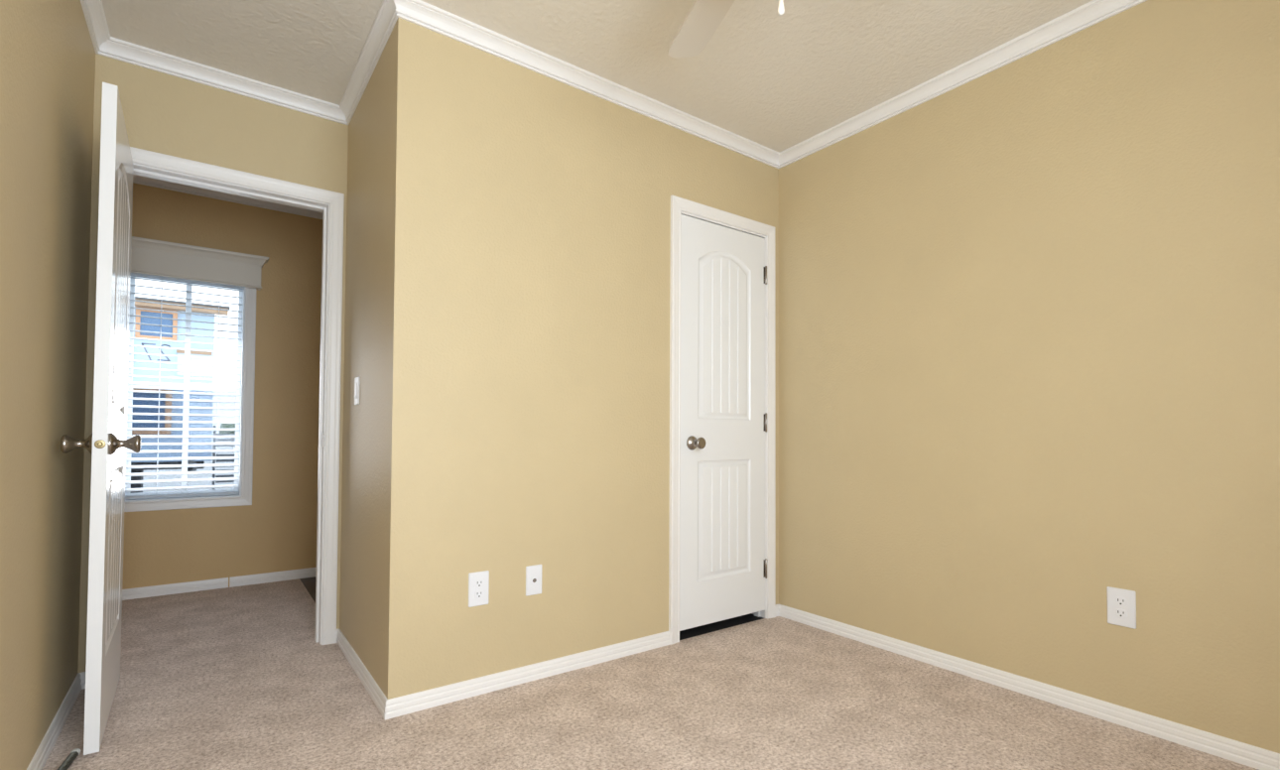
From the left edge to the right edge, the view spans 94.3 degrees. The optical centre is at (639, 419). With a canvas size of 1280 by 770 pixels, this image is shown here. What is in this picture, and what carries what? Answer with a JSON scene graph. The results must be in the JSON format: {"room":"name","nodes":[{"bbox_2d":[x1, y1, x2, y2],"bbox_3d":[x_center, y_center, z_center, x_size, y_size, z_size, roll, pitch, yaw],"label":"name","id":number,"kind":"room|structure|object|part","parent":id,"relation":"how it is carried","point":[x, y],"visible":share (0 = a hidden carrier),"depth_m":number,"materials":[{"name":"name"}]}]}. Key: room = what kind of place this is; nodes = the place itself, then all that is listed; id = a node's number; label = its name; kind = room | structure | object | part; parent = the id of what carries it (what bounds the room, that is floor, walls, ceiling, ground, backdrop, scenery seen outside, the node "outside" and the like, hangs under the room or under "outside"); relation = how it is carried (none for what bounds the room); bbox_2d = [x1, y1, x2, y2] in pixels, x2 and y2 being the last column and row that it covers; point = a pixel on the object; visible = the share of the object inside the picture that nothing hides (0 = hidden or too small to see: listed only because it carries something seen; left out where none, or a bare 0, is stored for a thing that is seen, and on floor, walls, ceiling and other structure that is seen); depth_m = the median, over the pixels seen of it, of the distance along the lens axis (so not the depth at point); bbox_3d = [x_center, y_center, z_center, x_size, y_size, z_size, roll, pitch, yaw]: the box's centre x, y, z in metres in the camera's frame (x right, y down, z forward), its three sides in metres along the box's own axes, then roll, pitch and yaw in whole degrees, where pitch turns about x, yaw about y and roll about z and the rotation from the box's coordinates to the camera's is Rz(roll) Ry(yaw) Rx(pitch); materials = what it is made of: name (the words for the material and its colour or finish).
{"room":"empty bedroom","nodes":[
{"label":"empty bedroom","id":0,"kind":"room"},
{"bbox_2d":[0,0,95,769],"bbox_3d":[-1.035,-0.256,0.726,0.100,2.430,3.610,1,-2,-36],"label":"wall","id":1,"kind":"structure","parent":0,"point":[48,54],"depth_m":1.60,"materials":[{"name":"beige paint"}]},
{"bbox_2d":[26,672,81,769],"bbox_3d":[-1.031,0.931,0.778,0.012,0.059,3.490,1,-2,-36],"label":"baseboard","id":2,"kind":"structure","parent":1,"relation":"attached to","point":[43,752],"depth_m":1.82,"materials":[{"name":"white paint"}]},
{"bbox_2d":[80,0,110,53],"bbox_3d":[-1.006,-1.438,0.847,0.045,0.060,3.490,1,-2,-36],"label":"trim","id":3,"kind":"structure","parent":1,"relation":"attached to","point":[93,11],"depth_m":2.11,"materials":[{"name":"white paint"}]},
{"bbox_2d":[77,53,348,672],"bbox_3d":[-1.000,-0.198,3.062,2.915,2.430,0.120,1,-2,-36],"label":"wall","id":4,"kind":"structure","parent":0,"point":[167,114],"depth_m":2.44,"materials":[{"name":"beige paint"}]},
{"bbox_2d":[79,671,85,689],"bbox_3d":[-2.049,0.961,2.187,0.033,0.059,0.012,1,-2,-36],"label":"baseboard","id":5,"kind":"structure","parent":4,"relation":"attached to","point":[82,674],"depth_m":2.18,"materials":[{"name":"white paint"}]},
{"bbox_2d":[60,81,140,755],"bbox_3d":[-1.782,-0.011,2.005,0.180,1.968,0.672,1,-2,-37],"label":"door","id":6,"kind":"structure","parent":4,"relation":"in","point":[107,444],"depth_m":1.77,"materials":[{"name":"white paint"}]},
{"bbox_3d":[-1.665,0.073,1.760,0.073,0.067,0.067,1,-2,-37],"label":"knob","id":7,"kind":"part","parent":6,"relation":"part of","materials":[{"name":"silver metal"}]},
{"bbox_3d":[-1.580,0.075,1.825,0.073,0.067,0.067,1,-2,-37],"label":"knob","id":8,"kind":"part","parent":6,"relation":"part of","materials":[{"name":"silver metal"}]},
{"bbox_2d":[96,36,347,125],"bbox_3d":[-1.690,-1.401,2.480,0.869,0.060,0.045,1,-2,-36],"label":"trim","id":9,"kind":"structure","parent":4,"relation":"attached to","point":[115,49],"depth_m":2.44,"materials":[{"name":"white paint"}]},
{"bbox_2d":[129,146,344,644],"bbox_3d":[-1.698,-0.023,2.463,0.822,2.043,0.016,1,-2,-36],"label":"trim","id":10,"kind":"structure","parent":4,"relation":"attached to","point":[334,199],"depth_m":2.67,"materials":[{"name":"white paint"}]},
{"bbox_2d":[122,182,322,589],"bbox_3d":[-2.287,-0.183,3.901,4.200,2.430,0.120,1,-2,-36],"label":"wall","id":11,"kind":"structure","parent":0,"point":[277,532],"depth_m":3.76,"materials":[{"name":"brown paint"}]},
{"bbox_2d":[124,286,256,511],"bbox_3d":[-2.691,-0.204,3.522,0.680,1.465,0.016,1,-2,-36],"label":"trim","id":12,"kind":"structure","parent":11,"relation":"attached to","point":[245,498],"depth_m":3.69,"materials":[{"name":"white paint"}]},
{"bbox_2d":[125,236,268,502],"bbox_3d":[-2.701,-0.270,3.534,0.799,1.491,0.227,1,-2,-36],"label":"window","id":13,"kind":"structure","parent":11,"relation":"in","point":[133,281],"depth_m":3.56,"materials":[{"name":"white plastic"}]},
{"bbox_3d":[-2.747,0.123,3.589,0.546,0.683,0.020,1,-2,-36],"label":"sash","id":14,"kind":"part","parent":13,"relation":"part of","materials":[{"name":"white plastic"}]},
{"bbox_2d":[125,272,243,499],"bbox_3d":[-2.715,-0.202,3.556,0.538,1.322,0.056,1,-2,-36],"label":"window blind","id":15,"kind":"object","parent":13,"relation":"attached to","point":[133,275],"visible":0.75,"depth_m":3.54,"materials":[{"name":"white plastic"}]},
{"bbox_3d":[-2.816,-0.193,3.482,0.002,1.262,0.052,1,-2,-36],"label":"ladder cord","id":16,"kind":"part","parent":15,"relation":"part of","materials":[{"name":"white fabric"}]},
{"bbox_3d":[-2.719,0.450,3.540,0.538,0.018,0.048,1,-2,-36],"label":"rail","id":17,"kind":"part","parent":15,"relation":"part of","materials":[{"name":"white plastic"}]},
{"bbox_3d":[-2.594,-0.187,3.644,0.002,1.262,0.052,1,-2,-36],"label":"ladder cord","id":18,"kind":"part","parent":15,"relation":"part of","materials":[{"name":"white fabric"}]},
{"bbox_3d":[-2.757,-0.522,3.623,0.546,0.688,0.020,1,-2,-36],"label":"sash","id":19,"kind":"part","parent":13,"relation":"part of","materials":[{"name":"white glass"}]},
{"bbox_3d":[-2.661,-0.991,3.504,0.799,0.051,0.107,1,-2,-36],"label":"cornice moulding","id":20,"kind":"part","parent":13,"relation":"part of","materials":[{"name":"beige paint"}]},
{"bbox_2d":[122,567,316,600],"bbox_3d":[-2.254,1.001,3.818,4.000,0.059,0.013,1,-2,-36],"label":"baseboard","id":21,"kind":"structure","parent":11,"relation":"attached to","point":[189,586],"depth_m":3.59,"materials":[{"name":"white paint"}]},
{"bbox_2d":[132,174,322,219],"bbox_3d":[-2.232,-1.369,3.864,4.000,0.060,0.045,1,-2,-36],"label":"trim","id":22,"kind":"structure","parent":11,"relation":"attached to","point":[140,180],"depth_m":3.64,"materials":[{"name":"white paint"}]},
{"bbox_2d":[339,34,390,688],"bbox_3d":[-1.085,-0.214,2.436,0.100,2.430,0.790,1,-2,-36],"label":"wall","id":23,"kind":"structure","parent":0,"point":[366,260],"depth_m":2.34,"materials":[{"name":"beige paint"}]},
{"bbox_2d":[354,376,360,404],"bbox_3d":[-1.177,-0.118,2.463,0.012,0.116,0.074,1,-2,-36],"label":"light switch","id":24,"kind":"object","parent":23,"relation":"attached to","point":[356,379],"visible":1,"depth_m":2.45,"materials":[{"name":"white plastic"}]},
{"bbox_2d":[336,628,387,719],"bbox_3d":[-1.104,0.969,2.328,0.012,0.059,0.902,1,-2,-36],"label":"baseboard","id":25,"kind":"structure","parent":23,"relation":"attached to","point":[379,699],"depth_m":2.24,"materials":[{"name":"white paint"}]},
{"bbox_2d":[339,0,398,125],"bbox_3d":[-1.095,-1.401,2.364,0.045,0.060,0.935,1,-2,-36],"label":"trim","id":26,"kind":"structure","parent":23,"relation":"attached to","point":[386,18],"depth_m":2.29,"materials":[{"name":"white paint"}]},
{"bbox_2d":[381,17,778,699],"bbox_3d":[-0.078,-0.204,2.621,1.946,2.430,0.100,1,-2,-36],"label":"wall","id":27,"kind":"structure","parent":0,"point":[527,393],"depth_m":2.29,"materials":[{"name":"beige paint"}]},
{"bbox_2d":[468,570,489,607],"bbox_3d":[-0.587,0.617,2.164,0.076,0.122,0.008,1,-2,-36],"label":"outlet","id":28,"kind":"object","parent":27,"relation":"attached to","point":[478,581],"visible":1,"depth_m":2.16,"materials":[{"name":"white plastic"}]},
{"bbox_2d":[474,590,483,598],"bbox_3d":[-0.586,0.636,2.162,0.034,0.029,0.004,1,-2,-36],"label":"receptacle","id":29,"kind":"object","parent":28,"relation":"attached to","point":[477,593],"depth_m":2.16,"materials":[{"name":"white plastic"}]},
{"bbox_2d":[474,579,484,587],"bbox_3d":[-0.586,0.597,2.163,0.034,0.029,0.004,1,-2,-36],"label":"receptacle","id":30,"kind":"object","parent":28,"relation":"attached to","point":[477,582],"depth_m":2.16,"materials":[{"name":"white plastic"}]},
{"bbox_2d":[384,631,670,719],"bbox_3d":[-0.355,0.973,2.324,1.218,0.059,0.012,1,-2,-36],"label":"baseboard","id":31,"kind":"structure","parent":27,"relation":"attached to","point":[412,703],"depth_m":2.24,"materials":[{"name":"white paint"}]},
{"bbox_2d":[525,564,541,595],"bbox_3d":[-0.407,0.621,2.293,0.067,0.112,0.014,1,-2,-36],"label":"plate","id":32,"kind":"object","parent":27,"relation":"attached to","point":[533,573],"visible":1,"depth_m":2.29,"materials":[{"name":"white plastic"}]},
{"bbox_2d":[393,0,779,169],"bbox_3d":[-0.047,-1.390,2.579,1.991,0.060,0.045,1,-2,-36],"label":"trim","id":33,"kind":"structure","parent":27,"relation":"attached to","point":[421,13],"depth_m":2.40,"materials":[{"name":"white paint"}]},
{"bbox_2d":[668,195,775,644],"bbox_3d":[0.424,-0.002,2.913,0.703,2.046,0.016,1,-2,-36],"label":"trim","id":34,"kind":"structure","parent":27,"relation":"attached to","point":[678,204],"depth_m":2.78,"materials":[{"name":"white paint"}]},
{"bbox_2d":[679,214,767,631],"bbox_3d":[0.433,0.011,2.906,0.581,1.930,0.108,1,-2,-36],"label":"door","id":35,"kind":"structure","parent":27,"relation":"in","point":[723,563],"depth_m":2.91,"materials":[{"name":"white paint"}]},
{"bbox_3d":[0.265,0.110,2.760,0.067,0.067,0.073,1,-2,-36],"label":"knob","id":36,"kind":"part","parent":35,"relation":"part of","materials":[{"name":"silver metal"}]},
{"bbox_2d":[775,604,778,616],"bbox_3d":[0.717,0.998,3.108,0.044,0.059,0.012,1,-2,-36],"label":"baseboard","id":37,"kind":"structure","parent":27,"relation":"attached to","point":[777,605],"depth_m":3.10,"materials":[{"name":"white paint"}]},
{"bbox_2d":[101,0,1092,152],"bbox_3d":[-0.790,-1.501,1.897,4.200,0.120,5.168,1,-2,-36],"label":"ceiling","id":38,"kind":"structure","parent":0,"point":[767,78],"depth_m":2.24,"materials":[{"name":"white paint"}]},
{"bbox_2d":[667,0,784,57],"bbox_3d":[0.315,-1.246,1.394,0.894,0.404,0.894,0,-2,28],"label":"ceiling fan","id":39,"kind":"object","parent":38,"relation":"hanging from","point":[704,17],"visible":1,"depth_m":1.81,"materials":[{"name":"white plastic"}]},
{"bbox_3d":[0.200,-1.204,1.758,0.123,0.035,0.425,1,-1,-17],"label":"blade","id":40,"kind":"part","parent":39,"relation":"part of","materials":[{"name":"beige wood"}]},
{"bbox_2d":[42,576,1258,769],"bbox_3d":[-0.803,1.048,1.833,4.200,0.120,5.168,1,-2,-36],"label":"floor","id":41,"kind":"structure","parent":0,"point":[234,678],"depth_m":2.01,"materials":[{"name":"beige carpet"}]},
{"bbox_2d":[57,748,80,769],"bbox_3d":[-1.597,0.964,1.649,0.026,0.026,0.182,1,-2,-28],"label":"door stop","id":42,"kind":"object","parent":41,"relation":"on","point":[74,753],"visible":1,"depth_m":1.68,"materials":[{"name":"grey metal"}]},
{"bbox_2d":[778,0,1279,753],"bbox_3d":[1.282,-0.200,2.495,0.100,2.430,3.730,1,-2,-36],"label":"wall","id":43,"kind":"structure","parent":0,"point":[1029,310],"depth_m":2.11,"materials":[{"name":"beige paint"}]},
{"bbox_2d":[778,0,1147,168],"bbox_3d":[1.493,-1.393,2.123,0.045,0.060,2.600,1,-2,-36],"label":"trim","id":44,"kind":"structure","parent":43,"relation":"attached to","point":[1093,12],"depth_m":2.37,"materials":[{"name":"white paint"}]},
{"bbox_2d":[778,604,1279,769],"bbox_3d":[1.494,0.977,2.073,0.012,0.059,2.600,1,-2,-36],"label":"baseboard","id":45,"kind":"structure","parent":43,"relation":"attached to","point":[1236,751],"depth_m":2.08,"materials":[{"name":"white paint"}]},
{"bbox_2d":[1106,586,1136,629],"bbox_3d":[1.587,0.620,1.960,0.008,0.122,0.076,1,-2,-36],"label":"outlet","id":46,"kind":"object","parent":43,"relation":"attached to","point":[1121,603],"visible":1,"depth_m":1.96,"materials":[{"name":"white plastic"}]},
{"bbox_2d":[1114,608,1127,618],"bbox_3d":[1.585,0.640,1.958,0.004,0.029,0.034,1,-2,-36],"label":"receptacle","id":47,"kind":"object","parent":46,"relation":"attached to","point":[1118,612],"depth_m":1.96,"materials":[{"name":"white plastic"}]},
{"bbox_2d":[1114,596,1127,606],"bbox_3d":[1.585,0.601,1.959,0.004,0.029,0.034,1,-2,-36],"label":"receptacle","id":48,"kind":"object","parent":46,"relation":"attached to","point":[1118,600],"depth_m":1.96,"materials":[{"name":"white plastic"}]},
{"label":"outside","id":49,"kind":"structure","parent":0,"visible":0},
{"bbox_2d":[142,445,234,492],"bbox_3d":[-8.128,1.684,15.219,120.000,0.100,150.000,1,-2,-36],"label":"ground","id":50,"kind":"structure","parent":49,"point":[207,468],"depth_m":17.10,"materials":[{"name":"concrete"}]},
{"bbox_2d":[129,296,230,493],"bbox_3d":[-9.807,-0.123,7.448,7.550,3.107,2.820,1,-2,-36],"label":"home","id":51,"kind":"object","parent":50,"relation":"on","point":[142,305],"visible":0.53,"depth_m":8.33,"materials":[{"name":"blue"}]},
{"bbox_3d":[-7.046,-0.121,7.985,1.040,0.500,0.012,1,-2,-36],"label":"glass","id":52,"kind":"part","parent":51,"relation":"part of","materials":[{"name":"blue glass"}]},
{"bbox_3d":[-6.713,-1.318,8.254,0.350,0.330,0.012,1,-2,-36],"label":"glass","id":53,"kind":"part","parent":51,"relation":"part of","materials":[{"name":"blue glass"}]},
{"bbox_3d":[-6.360,-0.800,8.509,0.420,0.350,0.040,1,-2,-36],"label":"corner panel","id":54,"kind":"part","parent":51,"relation":"part of","materials":[{"name":"white"}]},
{"bbox_2d":[212,425,235,489],"bbox_3d":[-8.064,0.833,11.566,0.420,1.420,0.040,1,-2,-36],"label":"gate","id":55,"kind":"object","parent":50,"relation":"on","point":[214,427],"visible":0.32,"depth_m":11.52,"materials":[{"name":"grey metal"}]},
{"bbox_3d":[-8.064,0.833,11.566,0.420,1.420,0.040,1,-2,-36],"label":"frame","id":56,"kind":"part","parent":55,"relation":"part of","materials":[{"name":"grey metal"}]},
{"bbox_2d":[219,423,235,442],"bbox_3d":[-36.273,1.322,52.780,1.848,2.201,1.937,1,-2,-36],"label":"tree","id":57,"kind":"object","parent":50,"relation":"on","point":[222,426],"visible":0.42,"depth_m":52.30,"materials":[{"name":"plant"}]}
]}

